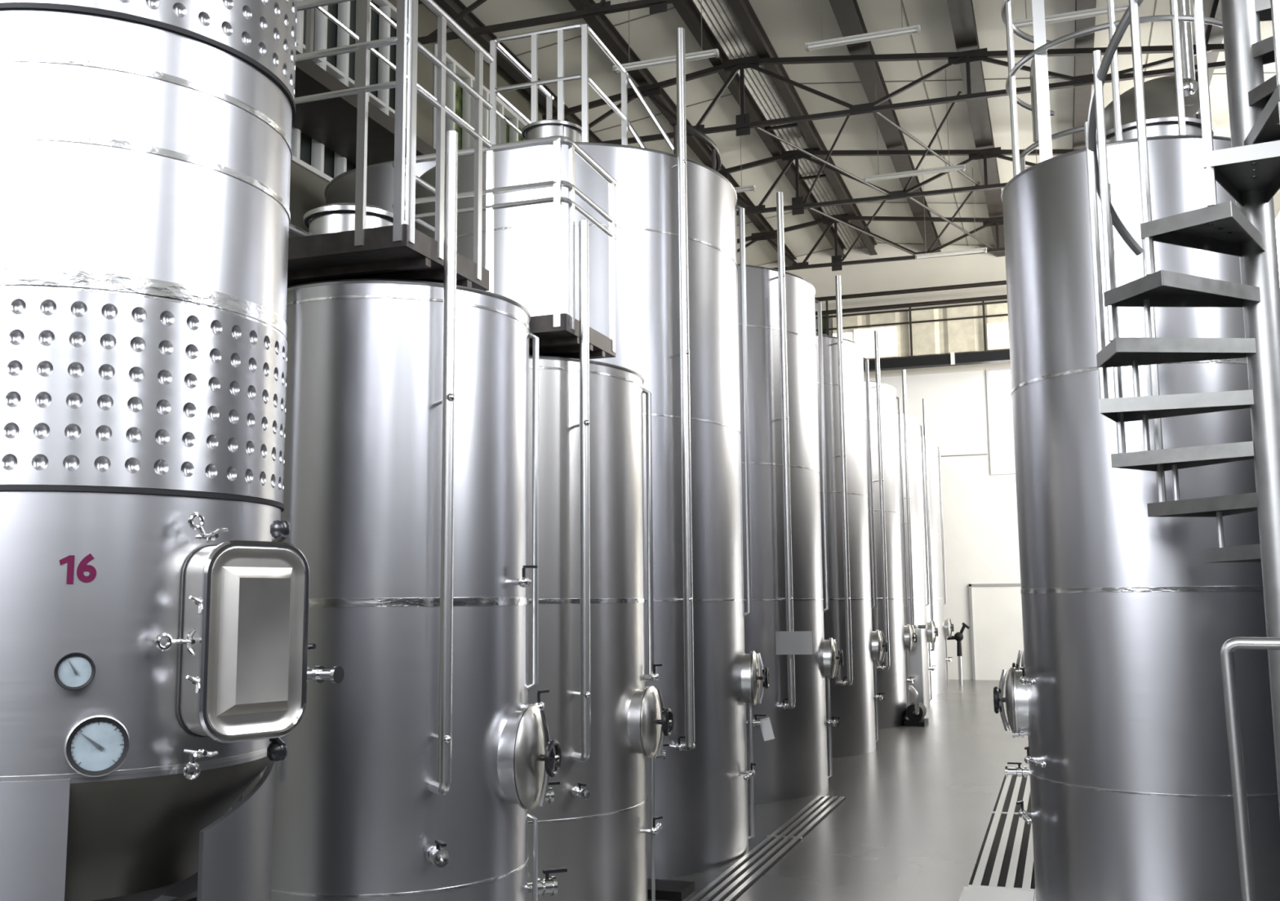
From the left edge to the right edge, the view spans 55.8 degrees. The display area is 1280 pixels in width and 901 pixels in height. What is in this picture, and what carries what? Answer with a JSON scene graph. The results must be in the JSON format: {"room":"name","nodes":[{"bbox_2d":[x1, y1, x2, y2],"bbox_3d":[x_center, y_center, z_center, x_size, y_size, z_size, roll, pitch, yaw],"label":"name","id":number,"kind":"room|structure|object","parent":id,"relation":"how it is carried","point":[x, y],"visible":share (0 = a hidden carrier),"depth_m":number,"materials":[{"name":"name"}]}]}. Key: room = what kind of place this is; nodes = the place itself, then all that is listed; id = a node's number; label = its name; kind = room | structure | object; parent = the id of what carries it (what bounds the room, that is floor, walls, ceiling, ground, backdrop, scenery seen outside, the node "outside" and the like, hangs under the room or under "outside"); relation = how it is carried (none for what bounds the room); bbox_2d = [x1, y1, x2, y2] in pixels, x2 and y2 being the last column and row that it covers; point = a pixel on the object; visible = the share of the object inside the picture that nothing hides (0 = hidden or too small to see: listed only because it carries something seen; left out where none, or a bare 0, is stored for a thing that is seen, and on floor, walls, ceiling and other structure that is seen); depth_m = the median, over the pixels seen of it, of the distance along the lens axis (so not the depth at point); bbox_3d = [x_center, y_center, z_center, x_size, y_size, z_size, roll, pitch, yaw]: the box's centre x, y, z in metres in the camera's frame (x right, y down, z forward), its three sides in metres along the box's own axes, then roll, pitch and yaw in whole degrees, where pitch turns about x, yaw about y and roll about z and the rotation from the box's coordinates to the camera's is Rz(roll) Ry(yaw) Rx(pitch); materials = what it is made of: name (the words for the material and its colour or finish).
{"room":"processing plant","nodes":[
{"label":"processing plant","id":0,"kind":"room"},
{"bbox_2d":[288,0,546,238],"bbox_3d":[-3.425,-1.348,12.028,0.150,9.014,32.000,-3,-8,19],"label":"wall","id":1,"kind":"structure","parent":0,"point":[307,189],"depth_m":14.67,"materials":[{"name":"white paint"}]},
{"bbox_2d":[291,0,408,182],"bbox_3d":[-3.268,-4.019,12.778,0.140,2.500,2.900,-3,-8,19],"label":"window","id":2,"kind":"structure","parent":1,"relation":"in","point":[308,153],"depth_m":12.98,"materials":[{"name":"white"}]},
{"bbox_2d":[433,44,527,150],"bbox_3d":[-2.021,-3.586,16.341,0.140,2.500,3.300,-3,-8,19],"label":"window","id":3,"kind":"structure","parent":1,"relation":"in","point":[457,100],"depth_m":15.73,"materials":[{"name":"white"}]},
{"bbox_2d":[515,0,1275,266],"bbox_3d":[1.614,-5.972,10.827,10.601,0.930,32.000,-3,-8,19],"label":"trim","id":4,"kind":"structure","parent":1,"relation":"attached to","point":[1156,0],"depth_m":17.88,"materials":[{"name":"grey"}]},
{"bbox_2d":[231,680,1035,900],"bbox_3d":[1.691,2.912,9.718,10.600,0.100,32.000,-3,-8,19],"label":"floor","id":5,"kind":"structure","parent":0,"point":[912,823],"depth_m":9.35,"materials":[{"name":"grey concrete"}]},
{"bbox_2d":[0,0,344,900],"bbox_3d":[-1.464,-0.144,3.388,1.216,4.450,1.049,-3,-8,19],"label":"tank","id":6,"kind":"object","parent":5,"relation":"on","point":[154,646],"visible":1,"depth_m":3.00,"materials":[{"name":"silver metal"}]},
{"bbox_2d":[324,160,435,222],"bbox_3d":[-1.964,0.177,11.970,2.368,5.950,2.368,-3,-8,19],"label":"tank","id":7,"kind":"object","parent":5,"relation":"on","point":[380,176],"visible":0.11,"depth_m":11.23,"materials":[{"name":"silver metal"}]},
{"bbox_2d":[242,0,567,900],"bbox_3d":[-0.970,0.298,4.931,1.291,3.947,1.254,-3,-8,19],"label":"tank","id":8,"kind":"object","parent":5,"relation":"on","point":[417,775],"visible":0.81,"depth_m":4.51,"materials":[{"name":"silver metal"}]},
{"bbox_2d":[292,0,521,164],"bbox_3d":[-1.532,-0.147,15.751,0.852,7.522,13.500,-3,-8,19],"label":"wall","id":9,"kind":"structure","parent":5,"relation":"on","point":[331,122],"depth_m":11.91,"materials":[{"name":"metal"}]},
{"bbox_2d":[391,135,673,900],"bbox_3d":[-0.606,0.503,6.392,1.570,3.897,1.413,-4,-8,25],"label":"tank","id":10,"kind":"object","parent":5,"relation":"on","point":[604,719],"visible":0.56,"depth_m":5.86,"materials":[{"name":"silver metal"}]},
{"bbox_2d":[414,23,768,879],"bbox_3d":[-0.388,-0.104,8.574,2.496,5.638,2.347,-3,-8,19],"label":"tank","id":11,"kind":"object","parent":5,"relation":"on","point":[676,268],"visible":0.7,"depth_m":7.69,"materials":[{"name":"silver metal"}]},
{"bbox_2d":[760,717,774,741],"bbox_3d":[0.873,1.920,8.334,0.109,0.164,0.004,-2,-7,9],"label":"paper tag","id":12,"kind":"object","parent":11,"relation":"hanging from","point":[765,723],"visible":0.86,"depth_m":8.33,"materials":[{"name":"white paper"}]},
{"bbox_2d":[647,878,694,900],"bbox_3d":[0.073,2.497,6.890,0.420,0.050,0.260,-3,-8,19],"label":"plinth","id":13,"kind":"object","parent":5,"relation":"on","point":[665,890],"visible":0.38,"depth_m":6.79,"materials":[{"name":"black concrete"}]},
{"bbox_2d":[688,795,846,900],"bbox_3d":[0.947,2.680,8.274,0.245,0.013,4.050,-3,-8,19],"label":"drain grate","id":14,"kind":"object","parent":5,"relation":"on","point":[729,886],"visible":1,"depth_m":7.88,"materials":[{"name":"silver metal"}]},
{"bbox_2d":[737,191,843,804],"bbox_3d":[0.575,0.448,11.294,2.501,5.200,2.354,-3,-8,19],"label":"tank","id":15,"kind":"object","parent":5,"relation":"on","point":[787,575],"visible":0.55,"depth_m":10.41,"materials":[{"name":"silver metal"}]},
{"bbox_2d":[775,631,812,654],"bbox_3d":[1.271,1.589,9.989,0.300,0.190,0.012,-1,-7,2],"label":"placard","id":16,"kind":"object","parent":15,"relation":"attached to","point":[789,642],"visible":1,"depth_m":9.98,"materials":[{"name":"grey metal"}]},
{"bbox_2d":[816,275,887,758],"bbox_3d":[1.536,0.783,14.042,2.501,5.200,2.354,-3,-8,19],"label":"tank","id":17,"kind":"object","parent":5,"relation":"on","point":[848,620],"visible":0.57,"depth_m":13.21,"materials":[{"name":"silver metal"}]},
{"bbox_2d":[864,330,916,729],"bbox_3d":[2.498,1.117,16.789,2.501,5.200,2.354,-3,-8,19],"label":"tank","id":18,"kind":"object","parent":5,"relation":"on","point":[887,617],"visible":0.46,"depth_m":15.99,"materials":[{"name":"silver metal"}]},
{"bbox_2d":[904,624,927,718],"bbox_3d":[3.817,3.067,16.740,0.340,1.295,0.200,-3,-8,19],"label":"post","id":19,"kind":"object","parent":5,"relation":"on","point":[916,669],"visible":0.5,"depth_m":16.68,"materials":[{"name":"silver metal"}]},
{"bbox_2d":[904,685,928,726],"bbox_3d":[3.645,3.365,16.012,0.260,0.527,0.610,-3,-8,19],"label":"pump","id":20,"kind":"object","parent":5,"relation":"on","point":[916,711],"visible":1,"depth_m":15.84,"materials":[{"name":"black metal"}]},
{"bbox_2d":[896,369,937,706],"bbox_3d":[3.460,1.452,19.536,2.501,5.200,2.354,-3,-8,19],"label":"tank","id":21,"kind":"object","parent":5,"relation":"on","point":[915,613],"visible":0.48,"depth_m":18.83,"materials":[{"name":"silver metal"}]},
{"bbox_2d":[920,398,953,694],"bbox_3d":[4.421,1.787,22.284,2.501,5.200,2.354,-3,-8,19],"label":"tank","id":22,"kind":"object","parent":5,"relation":"on","point":[935,610],"visible":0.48,"depth_m":21.55,"materials":[{"name":"silver metal"}]},
{"bbox_2d":[944,622,969,684],"bbox_3d":[6.136,3.926,23.396,0.516,1.199,0.180,-3,-8,19],"label":"valve","id":23,"kind":"object","parent":5,"relation":"on","point":[958,637],"visible":0.94,"depth_m":23.36,"materials":[{"name":"black metal"}]},
{"bbox_2d":[959,886,1034,900],"bbox_3d":[1.744,2.394,6.030,0.385,0.011,1.800,-3,-8,19],"label":"drain cover","id":24,"kind":"object","parent":5,"relation":"on","point":[968,894],"visible":1,"depth_m":6.73,"materials":[{"name":"white metal"}]},
{"bbox_2d":[967,767,1035,891],"bbox_3d":[2.905,2.793,9.318,0.365,0.013,5.180,-3,-8,19],"label":"drain grate","id":25,"kind":"object","parent":5,"relation":"on","point":[1005,860],"visible":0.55,"depth_m":8.05,"materials":[{"name":"silver metal"}]},
{"bbox_2d":[1012,125,1084,671],"bbox_3d":[3.423,-0.009,8.641,1.401,5.400,1.334,3,-8,-29],"label":"tank","id":26,"kind":"object","parent":5,"relation":"on","point":[1022,157],"visible":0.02,"depth_m":8.70,"materials":[{"name":"silver metal"}]},
{"bbox_2d":[993,0,1279,900],"bbox_3d":[2.602,-0.295,6.297,1.401,5.400,1.334,3,-8,-29],"label":"tank","id":27,"kind":"object","parent":5,"relation":"on","point":[1117,698],"visible":0.83,"depth_m":5.73,"materials":[{"name":"silver metal"}]},
{"bbox_2d":[1084,0,1279,816],"bbox_3d":[2.469,-0.580,4.807,1.246,5.600,1.250,-3,-8,19],"label":"stair","id":28,"kind":"structure","parent":5,"relation":"on","point":[1249,171],"depth_m":4.77,"materials":[{"name":"metal"}]},
{"bbox_2d":[1220,636,1279,900],"bbox_3d":[2.160,1.332,3.636,0.683,1.520,0.051,-6,-9,38],"label":"handrail","id":29,"kind":"object","parent":5,"relation":"on","point":[1230,646],"visible":1,"depth_m":3.86,"materials":[{"name":"silver metal"}]},
{"bbox_2d":[459,0,832,266],"bbox_3d":[-2.017,-6.143,12.119,3.320,0.552,32.400,-3,-8,19],"label":"ceiling","id":30,"kind":"structure","parent":0,"point":[651,37],"depth_m":17.99,"materials":[{"name":"grey metal"}]},
{"bbox_2d":[433,0,601,142],"bbox_3d":[-1.437,-5.153,17.384,0.160,0.195,21.480,-3,-8,19],"label":"roof beam","id":31,"kind":"structure","parent":30,"relation":"attached to","point":[452,7],"depth_m":16.19,"materials":[{"name":"brown metal"}]},
{"bbox_2d":[612,65,620,74],"bbox_3d":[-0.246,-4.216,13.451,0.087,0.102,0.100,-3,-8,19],"label":"hanging lamp","id":32,"kind":"object","parent":30,"relation":"hanging from","point":[615,68],"depth_m":13.43,"materials":[{"name":"white metal"}]},
{"bbox_2d":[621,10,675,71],"bbox_3d":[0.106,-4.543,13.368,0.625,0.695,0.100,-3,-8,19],"label":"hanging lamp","id":33,"kind":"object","parent":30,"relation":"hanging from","point":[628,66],"depth_m":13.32,"materials":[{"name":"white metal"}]},
{"bbox_2d":[568,0,796,266],"bbox_3d":[-0.097,-5.405,16.945,0.160,0.195,21.480,-3,-8,19],"label":"roof beam","id":34,"kind":"structure","parent":30,"relation":"attached to","point":[602,26],"depth_m":17.62,"materials":[{"name":"brown metal"}]},
{"bbox_2d":[740,137,741,164],"bbox_3d":[1.489,-4.371,17.715,0.007,0.383,0.100,-3,-8,19],"label":"hanging lamp","id":35,"kind":"object","parent":30,"relation":"hanging from","point":[740,138],"depth_m":17.72,"materials":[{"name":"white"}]},
{"bbox_2d":[733,179,755,192],"bbox_3d":[1.535,-3.840,17.634,0.305,0.196,0.100,-3,-8,19],"label":"hanging lamp","id":36,"kind":"object","parent":30,"relation":"hanging from","point":[744,188],"depth_m":17.61,"materials":[{"name":"white metal"}]},
{"bbox_2d":[864,370,1020,679],"bbox_3d":[6.928,0.191,25.360,10.600,9.085,0.150,-3,-8,19],"label":"wall","id":37,"kind":"structure","parent":0,"point":[980,520],"depth_m":25.20,"materials":[{"name":"white paint"}]},
{"bbox_2d":[815,314,832,336],"bbox_3d":[3.725,-2.504,26.612,1.000,1.000,0.140,-3,-8,19],"label":"window","id":38,"kind":"structure","parent":37,"relation":"in","point":[824,320],"depth_m":26.52,"materials":[{"name":"white"}]},
{"bbox_2d":[760,244,1010,378],"bbox_3d":[6.870,-3.160,25.697,10.600,3.020,0.018,-3,-8,19],"label":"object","id":39,"kind":"structure","parent":37,"relation":"attached to","point":[870,277],"depth_m":26.11,"materials":[{"name":"white paint"}]},
{"bbox_2d":[814,280,1009,372],"bbox_3d":[6.894,-2.553,25.090,10.180,1.665,0.885,-3,-8,19],"label":"window","id":40,"kind":"structure","parent":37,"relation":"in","point":[980,326],"depth_m":25.00,"materials":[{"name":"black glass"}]},
{"bbox_2d":[937,453,987,457],"bbox_3d":[6.479,-2.225,25.728,6.666,4.739,0.005,-3,-8,19],"label":"trim","id":41,"kind":"structure","parent":37,"relation":"attached to","point":[979,454],"depth_m":25.34,"materials":[{"name":"grey"}]},
{"bbox_2d":[968,583,1023,680],"bbox_3d":[7.395,3.694,24.652,1.260,1.950,0.070,-3,-8,19],"label":"door","id":42,"kind":"structure","parent":37,"relation":"in","point":[995,609],"depth_m":24.70,"materials":[{"name":"grey paint"}]},
{"bbox_2d":[986,367,1015,475],"bbox_3d":[7.638,-0.613,25.161,0.750,2.220,0.120,-3,-8,19],"label":"window","id":43,"kind":"structure","parent":37,"relation":"in","point":[998,370],"depth_m":25.22,"materials":[{"name":"white"}]},
{"bbox_2d":[748,0,1279,246],"bbox_3d":[3.181,-6.130,10.298,7.680,1.118,32.400,-3,-8,19],"label":"ceiling","id":44,"kind":"structure","parent":0,"point":[788,24],"depth_m":17.57,"materials":[{"name":"grey metal"}]},
{"bbox_2d":[671,0,877,257],"bbox_3d":[1.272,-5.599,16.490,0.820,0.235,21.480,-3,-8,19],"label":"ridge beam","id":45,"kind":"structure","parent":44,"relation":"attached to","point":[733,28],"depth_m":18.59,"materials":[{"name":"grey metal"}]},
{"bbox_2d":[417,0,689,44],"bbox_3d":[2.256,-5.466,12.620,10.409,1.125,0.070,-3,-8,19],"label":"roof truss","id":46,"kind":"object","parent":45,"relation":"attached to","point":[603,7],"visible":0.84,"depth_m":13.65,"materials":[{"name":"brown metal"}]},
{"bbox_2d":[684,6,719,62],"bbox_3d":[0.685,-4.516,13.162,0.377,0.608,0.100,-3,-8,19],"label":"hanging lamp","id":47,"kind":"object","parent":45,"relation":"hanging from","point":[714,52],"depth_m":13.12,"materials":[{"name":"white metal"}]},
{"bbox_2d":[737,213,1004,271],"bbox_3d":[5.916,-4.192,23.075,10.409,1.125,0.070,-3,-8,19],"label":"roof truss","id":48,"kind":"object","parent":45,"relation":"attached to","point":[837,264],"visible":0.52,"depth_m":23.64,"materials":[{"name":"brown metal"}]},
{"bbox_2d":[542,44,1225,144],"bbox_3d":[3.487,-5.037,16.137,10.409,1.125,0.070,-3,-8,19],"label":"roof truss","id":49,"kind":"object","parent":45,"relation":"attached to","point":[743,126],"visible":0.87,"depth_m":16.23,"materials":[{"name":"brown metal"}]},
{"bbox_2d":[755,115,890,203],"bbox_3d":[2.813,-4.368,18.264,1.437,0.085,3.654,-3,-8,19],"label":"cross bracing","id":50,"kind":"object","parent":49,"relation":"attached to","point":[824,162],"visible":1,"depth_m":18.09,"materials":[{"name":"brown metal"}]},
{"bbox_2d":[875,91,979,191],"bbox_3d":[4.249,-4.442,17.770,1.198,0.085,3.652,-3,-8,19],"label":"cross bracing","id":51,"kind":"object","parent":49,"relation":"attached to","point":[927,148],"visible":1,"depth_m":17.50,"materials":[{"name":"brown metal"}]},
{"bbox_2d":[718,146,1077,215],"bbox_3d":[4.702,-4.615,19.606,10.409,1.125,0.070,-3,-8,19],"label":"roof truss","id":52,"kind":"object","parent":45,"relation":"attached to","point":[797,206],"visible":0.61,"depth_m":19.91,"materials":[{"name":"brown metal"}]},
{"bbox_2d":[808,200,915,261],"bbox_3d":[4.028,-3.945,21.733,1.437,0.085,3.654,-3,-8,19],"label":"cross bracing","id":53,"kind":"object","parent":52,"relation":"attached to","point":[863,231],"visible":0.92,"depth_m":21.63,"materials":[{"name":"brown metal"}]},
{"bbox_2d":[909,182,992,252],"bbox_3d":[5.463,-4.019,21.240,1.198,0.085,3.652,-3,-8,19],"label":"cross bracing","id":54,"kind":"object","parent":52,"relation":"attached to","point":[949,222],"visible":1,"depth_m":21.13,"materials":[{"name":"brown metal"}]},
{"bbox_2d":[804,0,920,52],"bbox_3d":[2.338,-5.159,12.874,1.200,1.699,0.100,-3,-8,19],"label":"hanging lamp","id":55,"kind":"object","parent":44,"relation":"hanging from","point":[914,29],"visible":1,"depth_m":12.75,"materials":[{"name":"white metal"}]},
{"bbox_2d":[828,0,941,253],"bbox_3d":[2.822,-5.532,15.939,0.270,0.195,21.480,-3,-8,19],"label":"roof beam","id":56,"kind":"structure","parent":44,"relation":"attached to","point":[847,13],"depth_m":17.80,"materials":[{"name":"brown metal"}]},
{"bbox_2d":[863,72,965,182],"bbox_3d":[3.850,-4.679,17.139,1.400,1.635,0.100,-3,-8,19],"label":"hanging lamp","id":57,"kind":"object","parent":44,"relation":"hanging from","point":[957,167],"visible":0.91,"depth_m":17.02,"materials":[{"name":"white metal"}]},
{"bbox_2d":[915,172,986,259],"bbox_3d":[5.371,-4.182,21.026,1.200,1.627,0.100,-3,-8,19],"label":"hanging lamp","id":58,"kind":"object","parent":44,"relation":"hanging from","point":[984,249],"visible":1,"depth_m":20.91,"materials":[{"name":"white"}]},
{"bbox_2d":[946,0,1004,257],"bbox_3d":[4.146,-5.419,15.462,0.270,0.195,21.480,-3,-8,19],"label":"roof beam","id":59,"kind":"structure","parent":44,"relation":"attached to","point":[962,14],"depth_m":17.73,"materials":[{"name":"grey metal"}]},
{"bbox_2d":[1012,0,1033,28],"bbox_3d":[3.951,-4.483,12.494,0.198,0.291,0.100,-3,-8,19],"label":"hanging lamp","id":60,"kind":"object","parent":44,"relation":"hanging from","point":[1025,23],"depth_m":12.46,"materials":[{"name":"white metal"}]},
{"bbox_2d":[1025,148,1036,168],"bbox_3d":[5.966,-4.598,16.815,1.300,1.358,0.100,-3,-8,19],"label":"lamp","id":61,"kind":"object","parent":44,"relation":"hanging from","point":[1026,167],"visible":0.02,"depth_m":16.90,"materials":[{"name":"white metal"}]},
{"bbox_2d":[1044,6,1107,24],"bbox_3d":[4.438,-4.408,12.314,0.595,0.089,0.100,-3,-8,19],"label":"hanging lamp","id":62,"kind":"object","parent":44,"relation":"hanging from","point":[1073,15],"depth_m":12.30,"materials":[{"name":"white metal"}]},
{"bbox_2d":[1072,0,1096,149],"bbox_3d":[5.508,-5.304,14.971,0.220,0.195,21.480,-3,-8,19],"label":"roof beam","id":63,"kind":"structure","parent":44,"relation":"attached to","point":[1083,64],"depth_m":16.15,"materials":[{"name":"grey metal"}]},
{"bbox_2d":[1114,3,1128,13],"bbox_3d":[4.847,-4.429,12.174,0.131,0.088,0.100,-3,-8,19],"label":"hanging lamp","id":64,"kind":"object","parent":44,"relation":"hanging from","point":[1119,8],"depth_m":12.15,"materials":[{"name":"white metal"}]},
{"bbox_2d":[1195,0,1223,86],"bbox_3d":[6.926,-5.184,14.460,0.160,0.195,21.480,-3,-8,19],"label":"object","id":65,"kind":"structure","parent":44,"relation":"attached to","point":[1214,34],"depth_m":14.81,"materials":[{"name":"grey metal"}]},
{"bbox_2d":[1273,188,1279,233],"bbox_3d":[6.731,-1.591,8.502,0.150,8.448,32.000,-3,-8,19],"label":"wall","id":66,"kind":"structure","parent":0,"point":[1277,197],"depth_m":19.73,"materials":[{"name":"white paint"}]},
{"bbox_2d":[1275,208,1279,280],"bbox_3d":[10.691,-2.349,20.273,0.120,2.800,4.500,-3,-8,19],"label":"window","id":67,"kind":"structure","parent":66,"relation":"in","point":[1277,215],"depth_m":19.86,"materials":[{"name":"white"}]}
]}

